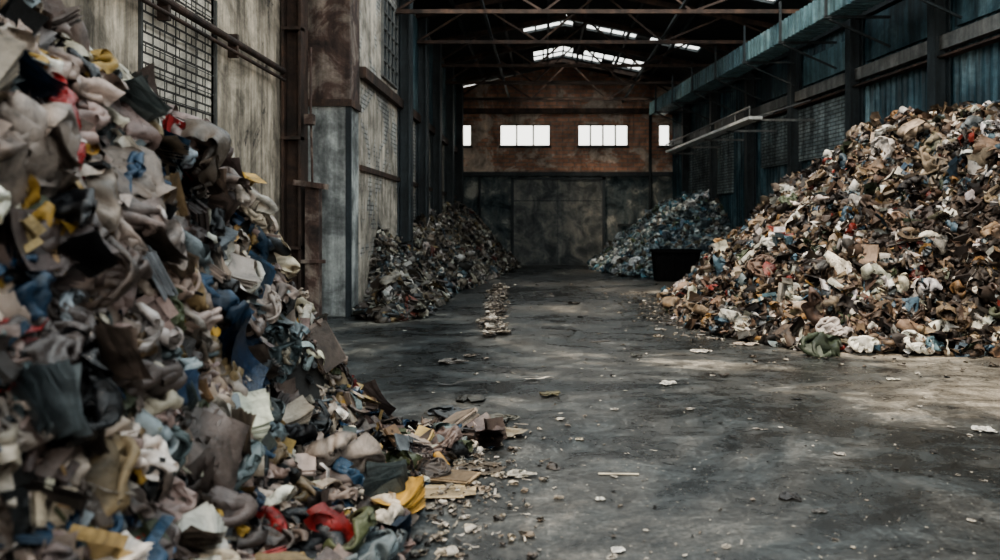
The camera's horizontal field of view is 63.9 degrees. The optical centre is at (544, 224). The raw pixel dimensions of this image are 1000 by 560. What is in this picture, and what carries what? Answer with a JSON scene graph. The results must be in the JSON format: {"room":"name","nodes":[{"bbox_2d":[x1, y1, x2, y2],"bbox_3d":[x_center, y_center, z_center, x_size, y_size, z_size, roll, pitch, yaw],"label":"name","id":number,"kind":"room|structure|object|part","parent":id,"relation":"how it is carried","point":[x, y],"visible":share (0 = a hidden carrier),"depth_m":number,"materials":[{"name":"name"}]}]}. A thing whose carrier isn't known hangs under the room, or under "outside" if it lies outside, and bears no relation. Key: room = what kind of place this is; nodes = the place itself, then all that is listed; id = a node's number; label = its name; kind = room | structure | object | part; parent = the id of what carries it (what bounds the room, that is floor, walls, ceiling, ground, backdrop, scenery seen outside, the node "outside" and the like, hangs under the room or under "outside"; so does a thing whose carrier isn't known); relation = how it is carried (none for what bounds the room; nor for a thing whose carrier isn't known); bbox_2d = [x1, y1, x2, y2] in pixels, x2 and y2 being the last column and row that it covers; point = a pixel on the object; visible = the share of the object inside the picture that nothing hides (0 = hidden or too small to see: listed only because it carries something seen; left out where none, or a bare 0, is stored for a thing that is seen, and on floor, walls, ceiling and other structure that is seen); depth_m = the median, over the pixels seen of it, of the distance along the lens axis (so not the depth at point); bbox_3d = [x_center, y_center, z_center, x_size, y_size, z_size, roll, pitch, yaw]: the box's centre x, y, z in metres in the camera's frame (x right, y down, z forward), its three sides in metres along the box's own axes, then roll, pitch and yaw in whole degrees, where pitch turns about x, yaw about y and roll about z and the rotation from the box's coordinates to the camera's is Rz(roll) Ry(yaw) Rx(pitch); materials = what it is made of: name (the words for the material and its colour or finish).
{"room":"waste facility","nodes":[
{"label":"waste facility","id":0,"kind":"room"},
{"bbox_2d":[62,0,280,234],"bbox_3d":[-4.525,-1.900,4.300,0.350,7.000,20.600,0,0,0],"label":"plaster","id":1,"kind":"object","parent":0,"point":[248,96],"visible":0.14,"depth_m":11.58,"materials":[{"name":"grey paint"}]},
{"bbox_2d":[143,0,210,121],"bbox_3d":[-4.515,-1.950,9.550,0.270,2.000,1.900,0,0,0],"label":"window","id":2,"kind":"structure","parent":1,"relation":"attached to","point":[200,4],"depth_m":9.64,"materials":[{"name":"grey glass"}]},
{"bbox_2d":[138,0,216,124],"bbox_3d":[-4.350,-1.927,9.550,0.060,2.055,2.000,0,0,0],"label":"grid","id":3,"kind":"object","parent":1,"relation":"attached to","point":[140,4],"visible":0.52,"depth_m":9.72,"materials":[{"name":"black metal"}]},
{"bbox_2d":[139,0,285,81],"bbox_3d":[-4.275,-2.460,4.500,0.150,0.320,17.000,0,0,0],"label":"pipe","id":4,"kind":"object","parent":1,"relation":"attached to","point":[163,7],"visible":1,"depth_m":10.19,"materials":[{"name":"metal"}]},
{"bbox_2d":[358,0,455,303],"bbox_3d":[-3.575,-1.985,23.300,0.350,7.170,17.400,0,0,0],"label":"plaster","id":5,"kind":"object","parent":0,"point":[377,118],"visible":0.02,"depth_m":15.95,"materials":[{"name":"grey paint"}]},
{"bbox_2d":[381,0,397,89],"bbox_3d":[-3.370,-3.950,17.400,0.060,1.740,1.640,0,0,0],"label":"bars","id":6,"kind":"object","parent":5,"relation":"attached to","point":[391,22],"visible":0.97,"depth_m":17.38,"materials":[{"name":"grey metal"}]},
{"bbox_2d":[384,0,395,84],"bbox_3d":[-3.390,-3.950,17.400,0.020,1.700,1.600,0,0,0],"label":"pane","id":7,"kind":"object","parent":6,"relation":"attached to","point":[384,0],"visible":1,"depth_m":17.28,"materials":[{"name":"glass"}]},
{"bbox_2d":[359,165,455,197],"bbox_3d":[-3.375,-1.050,23.275,0.050,0.100,17.250,0,0,0],"label":"trim","id":8,"kind":"structure","parent":5,"relation":"attached to","point":[363,168],"depth_m":16.59,"materials":[{"name":"metal"}]},
{"bbox_2d":[360,67,457,152],"bbox_3d":[-3.340,-2.800,23.275,0.120,0.200,17.250,0,0,0],"label":"trim","id":9,"kind":"structure","parent":5,"relation":"attached to","point":[366,75],"depth_m":16.81,"materials":[{"name":"metal"}]},
{"bbox_2d":[413,14,455,145],"bbox_3d":[-3.375,-4.160,25.410,0.050,2.480,13.020,0,0,0],"label":"cladding","id":10,"kind":"object","parent":5,"relation":"attached to","point":[415,21],"visible":0.19,"depth_m":23.46,"materials":[{"name":"grey metal"}]},
{"bbox_2d":[463,176,671,251],"bbox_3d":[0.925,-0.225,32.175,9.350,3.650,0.350,0,0,0],"label":"wall","id":11,"kind":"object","parent":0,"point":[626,197],"visible":0.21,"depth_m":32.00,"materials":[{"name":"paint"}]},
{"bbox_2d":[511,177,604,264],"bbox_3d":[0.520,-0.150,31.930,3.760,3.500,0.140,0,0,0],"label":"door","id":12,"kind":"structure","parent":11,"relation":"attached to","point":[555,220],"depth_m":31.90,"materials":[{"name":"metal"}]},
{"bbox_2d":[479,115,651,225],"bbox_3d":[0.805,-1.400,31.905,6.910,6.000,0.130,0,0,0],"label":"pipe","id":13,"kind":"object","parent":11,"relation":"attached to","point":[650,116],"visible":0.37,"depth_m":31.85,"materials":[{"name":"metal"}]},
{"bbox_2d":[463,172,672,175],"bbox_3d":[0.850,-2.035,31.940,8.500,0.170,0.120,0,0,0],"label":"trim","id":14,"kind":"structure","parent":11,"relation":"attached to","point":[464,173],"depth_m":31.88,"materials":[{"name":"metal"}]},
{"bbox_2d":[463,67,671,171],"bbox_3d":[0.925,-4.225,32.175,9.350,4.350,0.350,0,0,0],"label":"brick","id":15,"kind":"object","parent":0,"point":[485,154],"visible":0.64,"depth_m":32.00,"materials":[{"name":"brown brick"}]},
{"bbox_2d":[463,125,471,147],"bbox_3d":[-3.125,-3.550,32.030,0.450,0.940,0.180,0,0,0],"label":"window","id":16,"kind":"structure","parent":15,"relation":"attached to","point":[464,146],"depth_m":32.04,"materials":[{"name":"white glass"}]},
{"bbox_2d":[499,125,550,147],"bbox_3d":[-0.800,-3.550,32.030,2.100,0.940,0.180,0,0,0],"label":"window","id":17,"kind":"structure","parent":15,"relation":"attached to","point":[516,145],"depth_m":32.02,"materials":[{"name":"white glass"}]},
{"bbox_2d":[463,108,669,113],"bbox_3d":[0.850,-4.550,31.925,8.500,0.200,0.150,0,0,0],"label":"trim","id":18,"kind":"structure","parent":15,"relation":"attached to","point":[465,110],"depth_m":31.85,"materials":[{"name":"metal"}]},
{"bbox_2d":[577,125,628,147],"bbox_3d":[2.320,-3.550,32.030,2.100,0.940,0.180,0,0,0],"label":"window","id":19,"kind":"structure","parent":15,"relation":"attached to","point":[590,145],"depth_m":32.02,"materials":[{"name":"white glass"}]},
{"bbox_2d":[657,125,670,147],"bbox_3d":[4.775,-3.550,32.030,0.550,0.940,0.180,0,0,0],"label":"window","id":20,"kind":"structure","parent":15,"relation":"attached to","point":[659,146],"depth_m":32.02,"materials":[{"name":"white glass"}]},
{"bbox_2d":[460,58,679,99],"bbox_3d":[0.921,-5.552,30.500,8.630,1.594,0.100,0,0,0],"label":"roof truss","id":21,"kind":"object","parent":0,"point":[487,75],"depth_m":30.46,"materials":[{"name":"brown metal"}]},
{"bbox_2d":[444,37,706,83],"bbox_3d":[1.123,-5.552,27.000,9.032,1.594,0.100,0,0,0],"label":"roof truss","id":22,"kind":"object","parent":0,"point":[526,46],"depth_m":26.96,"materials":[{"name":"brown metal"}]},
{"bbox_2d":[449,0,705,80],"bbox_3d":[0.800,-5.950,25.800,6.480,0.660,12.200,0,0,0],"label":"purlins","id":23,"kind":"structure","parent":0,"point":[701,3],"depth_m":24.91,"materials":[{"name":"brown metal"}]},
{"bbox_2d":[522,14,701,52],"bbox_3d":[2.100,-5.992,25.000,5.650,0.904,1.450,0,0,0],"label":"skylight","id":24,"kind":"object","parent":23,"relation":"attached to","point":[575,24],"visible":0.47,"depth_m":25.45,"materials":[{"name":"glowing translucent glass"}]},
{"bbox_2d":[479,0,688,101],"bbox_3d":[0.850,-4.920,17.950,4.570,0.070,27.900,0,0,0],"label":"ties","id":25,"kind":"object","parent":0,"point":[685,2],"depth_m":21.77,"materials":[{"name":"brown metal"}]},
{"bbox_2d":[438,14,736,66],"bbox_3d":[1.289,-5.552,24.100,9.366,1.594,0.100,0,0,0],"label":"roof truss","id":26,"kind":"object","parent":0,"point":[593,22],"depth_m":24.06,"materials":[{"name":"brown metal"}]},
{"bbox_2d":[416,0,776,43],"bbox_3d":[1.468,-5.552,21.000,9.722,1.594,0.100,0,0,0],"label":"roof truss","id":27,"kind":"object","parent":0,"point":[742,21],"depth_m":20.96,"materials":[{"name":"brown metal"}]},
{"bbox_2d":[395,0,812,13],"bbox_3d":[1.640,-5.552,18.000,10.067,1.594,0.100,0,0,0],"label":"roof truss","id":28,"kind":"object","parent":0,"point":[400,10],"depth_m":17.96,"materials":[{"name":"brown metal"}]},
{"bbox_2d":[413,0,811,87],"bbox_3d":[2.350,-5.565,13.200,14.100,1.830,38.400,0,0,0],"label":"ceiling","id":29,"kind":"structure","parent":0,"point":[721,29],"depth_m":23.66,"materials":[{"name":"black metal"}]},
{"bbox_2d":[522,46,641,71],"bbox_3d":[1.400,-6.123,29.500,4.450,0.647,1.850,0,0,0],"label":"skylight","id":30,"kind":"object","parent":29,"relation":"attached to","point":[530,56],"visible":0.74,"depth_m":29.47,"materials":[{"name":"glowing translucent glass"}]},
{"bbox_2d":[752,0,778,4],"bbox_3d":[1.300,-5.922,17.100,8.650,1.044,5.050,0,0,0],"label":"skylight","id":31,"kind":"object","parent":29,"relation":"attached to","point":[774,2],"visible":1,"depth_m":19.58,"materials":[{"name":"glass"}]},
{"bbox_2d":[327,265,999,559],"bbox_3d":[1.500,1.700,16.000,21.000,0.200,48.000,0,0,0],"label":"floor","id":32,"kind":"structure","parent":0,"point":[689,505],"depth_m":6.14,"materials":[{"name":"concrete"}]},
{"bbox_2d":[0,0,506,559],"bbox_3d":[-2.275,0.061,4.737,4.110,3.070,6.956,0,0,0],"label":"textile","id":33,"kind":"object","parent":32,"relation":"on","point":[168,391],"visible":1,"depth_m":3.33,"materials":[{"name":"multicoloured fabric"}]},
{"bbox_2d":[281,0,307,298],"bbox_3d":[-4.150,-1.800,13.300,0.400,6.800,0.600,0,0,0],"label":"steel column","id":34,"kind":"structure","parent":32,"relation":"on","point":[294,13],"depth_m":13.28,"materials":[{"name":"brown metal"}]},
{"bbox_2d":[292,47,328,320],"bbox_3d":[-3.835,-0.702,13.292,0.581,4.603,0.453,0,0,0],"label":"rusty post","id":35,"kind":"object","parent":32,"relation":"on","point":[313,261],"visible":0.84,"depth_m":13.15,"materials":[{"name":"brown metal"}]},
{"bbox_2d":[308,0,360,316],"bbox_3d":[-3.840,-1.850,14.225,0.980,6.900,0.750,0,0,0],"label":"concrete pier","id":36,"kind":"object","parent":32,"relation":"on","point":[333,25],"visible":0.59,"depth_m":13.90,"materials":[{"name":"grey concrete"}]},
{"bbox_2d":[352,226,452,322],"bbox_3d":[-2.649,0.796,15.740,1.461,1.600,5.680,0,0,0],"label":"pile","id":37,"kind":"object","parent":32,"relation":"on","point":[400,288],"visible":1,"depth_m":14.68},
{"bbox_2d":[397,0,412,250],"bbox_3d":[-3.230,-1.945,18.600,0.340,7.090,0.480,0,0,0],"label":"steel column","id":38,"kind":"structure","parent":32,"relation":"on","point":[405,21],"depth_m":18.57,"materials":[{"name":"black metal"}]},
{"bbox_2d":[415,17,428,226],"bbox_3d":[-3.230,-1.945,21.200,0.340,7.090,0.480,0,0,0],"label":"steel column","id":39,"kind":"structure","parent":32,"relation":"on","point":[421,129],"depth_m":21.17,"materials":[{"name":"black metal"}]},
{"bbox_2d":[430,44,441,213],"bbox_3d":[-3.230,-1.945,23.900,0.340,7.090,0.480,0,0,0],"label":"steel column","id":40,"kind":"structure","parent":32,"relation":"on","point":[435,140],"depth_m":23.87,"materials":[{"name":"black metal"}]},
{"bbox_2d":[444,62,453,204],"bbox_3d":[-3.230,-1.945,27.200,0.340,7.090,0.480,0,0,0],"label":"steel column","id":41,"kind":"structure","parent":32,"relation":"on","point":[448,150],"depth_m":27.17,"materials":[{"name":"black metal"}]},
{"bbox_2d":[454,79,462,203],"bbox_3d":[-3.230,-1.945,30.200,0.340,7.090,0.480,0,0,0],"label":"steel column","id":42,"kind":"structure","parent":32,"relation":"on","point":[458,157],"depth_m":30.17,"materials":[{"name":"black metal"}]},
{"bbox_2d":[413,200,520,292],"bbox_3d":[-2.112,0.339,25.101,2.536,2.514,13.203,0,0,0],"label":"pile","id":43,"kind":"object","parent":32,"relation":"on","point":[456,246],"visible":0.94,"depth_m":22.47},
{"bbox_2d":[587,189,732,277],"bbox_3d":[3.771,0.147,27.625,4.542,2.898,8.450,0,0,0],"label":"pile of plastic waste","id":44,"kind":"object","parent":32,"relation":"on","point":[691,220],"visible":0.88,"depth_m":26.01,"materials":[{"name":"plastic"}]},
{"bbox_2d":[342,272,999,559],"bbox_3d":[1.744,1.449,15.178,10.183,0.295,24.036,0,0,0],"label":"litter","id":45,"kind":"object","parent":32,"relation":"on","point":[819,345],"visible":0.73,"depth_m":6.25,"materials":[{"name":"paper"}]},
{"bbox_2d":[649,249,701,280],"bbox_3d":[3.750,1.150,23.000,1.380,0.900,0.880,0,0,0],"label":"waste bin","id":46,"kind":"object","parent":32,"relation":"on","point":[668,264],"visible":0.89,"depth_m":22.62,"materials":[{"name":"black plastic"}]},
{"bbox_2d":[682,104,689,193],"bbox_3d":[5.216,-1.802,29.600,0.280,6.805,0.280,0,0,0],"label":"steel column","id":47,"kind":"structure","parent":32,"relation":"on","point":[685,116],"depth_m":29.58,"materials":[{"name":"black metal"}]},
{"bbox_2d":[709,89,718,201],"bbox_3d":[5.584,-1.766,26.400,0.280,6.731,0.280,0,0,0],"label":"steel column","id":48,"kind":"structure","parent":32,"relation":"on","point":[713,108],"depth_m":26.38,"materials":[{"name":"black metal"}]},
{"bbox_2d":[744,71,755,224],"bbox_3d":[5.952,-1.729,23.200,0.280,6.658,0.280,0,0,0],"label":"steel column","id":49,"kind":"structure","parent":32,"relation":"on","point":[749,85],"depth_m":23.18,"materials":[{"name":"black metal"}]},
{"bbox_2d":[787,47,801,175],"bbox_3d":[6.297,-1.694,20.200,0.280,6.589,0.280,0,0,0],"label":"steel column","id":50,"kind":"structure","parent":32,"relation":"on","point":[794,71],"depth_m":20.18,"materials":[{"name":"black metal"}]},
{"bbox_2d":[654,0,961,127],"bbox_3d":[5.496,-4.241,21.200,1.305,1.518,15.700,0,0,-7],"label":"brackets","id":51,"kind":"object","parent":50,"relation":"attached to","point":[826,16],"visible":0.96,"depth_m":20.07,"materials":[{"name":"metal"}]},
{"bbox_2d":[649,0,884,114],"bbox_3d":[5.178,-4.350,21.502,0.598,0.460,17.175,0,0,-7],"label":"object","id":52,"kind":"object","parent":51,"relation":"on","point":[807,23],"visible":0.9,"depth_m":18.95,"materials":[{"name":"teal metal"}]},
{"bbox_2d":[656,100,999,357],"bbox_3d":[4.919,-0.256,15.492,5.638,3.703,13.216,0,0,0],"label":"pile","id":53,"kind":"object","parent":32,"relation":"on","point":[894,229],"visible":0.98,"depth_m":11.47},
{"bbox_2d":[845,19,862,139],"bbox_3d":[6.642,-1.660,17.200,0.280,6.520,0.280,0,0,0],"label":"steel column","id":54,"kind":"structure","parent":32,"relation":"on","point":[853,41],"depth_m":17.18,"materials":[{"name":"black metal"}]},
{"bbox_2d":[927,0,950,109],"bbox_3d":[6.987,-1.625,14.200,0.280,6.451,0.280,0,0,0],"label":"steel column","id":55,"kind":"structure","parent":32,"relation":"on","point":[938,21],"depth_m":14.18,"materials":[{"name":"black metal"}]},
{"bbox_2d":[672,0,999,228],"bbox_3d":[7.305,-1.940,13.002,0.040,7.080,38.250,0,0,-7],"label":"wall","id":56,"kind":"structure","parent":0,"point":[975,74],"depth_m":16.96,"materials":[{"name":"teal metal"}]},
{"bbox_2d":[689,132,733,194],"bbox_3d":[5.606,-1.950,27.300,0.070,1.900,4.638,0,0,-7],"label":"window","id":57,"kind":"structure","parent":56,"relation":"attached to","point":[698,163],"depth_m":26.34,"materials":[{"name":"grey glass"}]},
{"bbox_2d":[761,95,844,167],"bbox_3d":[6.434,-2.250,20.100,0.070,1.300,5.041,0,0,-7],"label":"window","id":58,"kind":"structure","parent":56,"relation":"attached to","point":[827,131],"depth_m":19.55,"materials":[{"name":"grey glass"}]},
{"bbox_2d":[736,35,999,129],"bbox_3d":[7.076,-2.970,13.950,0.199,0.040,36.160,0,0,-7],"label":"trim","id":59,"kind":"structure","parent":56,"relation":"attached to","point":[994,39],"depth_m":15.58,"materials":[{"name":"metal"}]},
{"bbox_2d":[665,99,814,153],"bbox_3d":[5.377,-2.756,23.747,1.653,0.522,9.447,0,0,-3],"label":"rail","id":60,"kind":"object","parent":59,"relation":"attached to","point":[732,127],"visible":1,"depth_m":21.43,"materials":[{"name":"metal"}]},
{"bbox_2d":[666,116,762,152],"bbox_3d":[4.725,-2.575,23.700,0.340,0.120,9.416,0,0,-3],"label":"tray","id":61,"kind":"object","parent":60,"relation":"on","point":[732,127],"depth_m":22.39,"materials":[{"name":"metal"}]},
{"bbox_2d":[758,0,999,103],"bbox_3d":[6.784,-3.900,17.100,0.060,0.900,11.683,0,0,-7],"label":"windows","id":62,"kind":"structure","parent":56,"relation":"attached to","point":[907,24],"depth_m":16.21,"materials":[{"name":"glass"}]},
{"bbox_3d":[6.249,-3.900,21.750,0.060,0.900,2.322,0,0,-7],"label":"panel","id":63,"kind":"part","parent":62,"relation":"part of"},
{"bbox_2d":[670,0,900,114],"bbox_3d":[7.106,-4.500,13.950,0.139,0.200,36.153,0,0,-7],"label":"trim","id":64,"kind":"structure","parent":62,"relation":"attached to","point":[882,5],"depth_m":19.12,"materials":[{"name":"metal"}]},
{"bbox_3d":[6.599,-3.775,18.700,0.060,0.650,2.423,0,0,-7],"label":"panel","id":65,"kind":"part","parent":62,"relation":"part of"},
{"bbox_2d":[669,13,999,146],"bbox_3d":[7.096,-3.225,13.950,0.159,0.250,36.155,0,0,-7],"label":"trim","id":66,"kind":"structure","parent":62,"relation":"attached to","point":[988,26],"depth_m":16.05,"materials":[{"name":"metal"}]},
{"bbox_3d":[6.939,-3.900,15.750,0.060,0.900,2.322,0,0,-7],"label":"panel","id":67,"kind":"part","parent":62,"relation":"part of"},
{"bbox_3d":[7.301,-3.900,12.600,0.060,0.900,2.624,0,0,-7],"label":"panel","id":68,"kind":"part","parent":62,"relation":"part of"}
]}

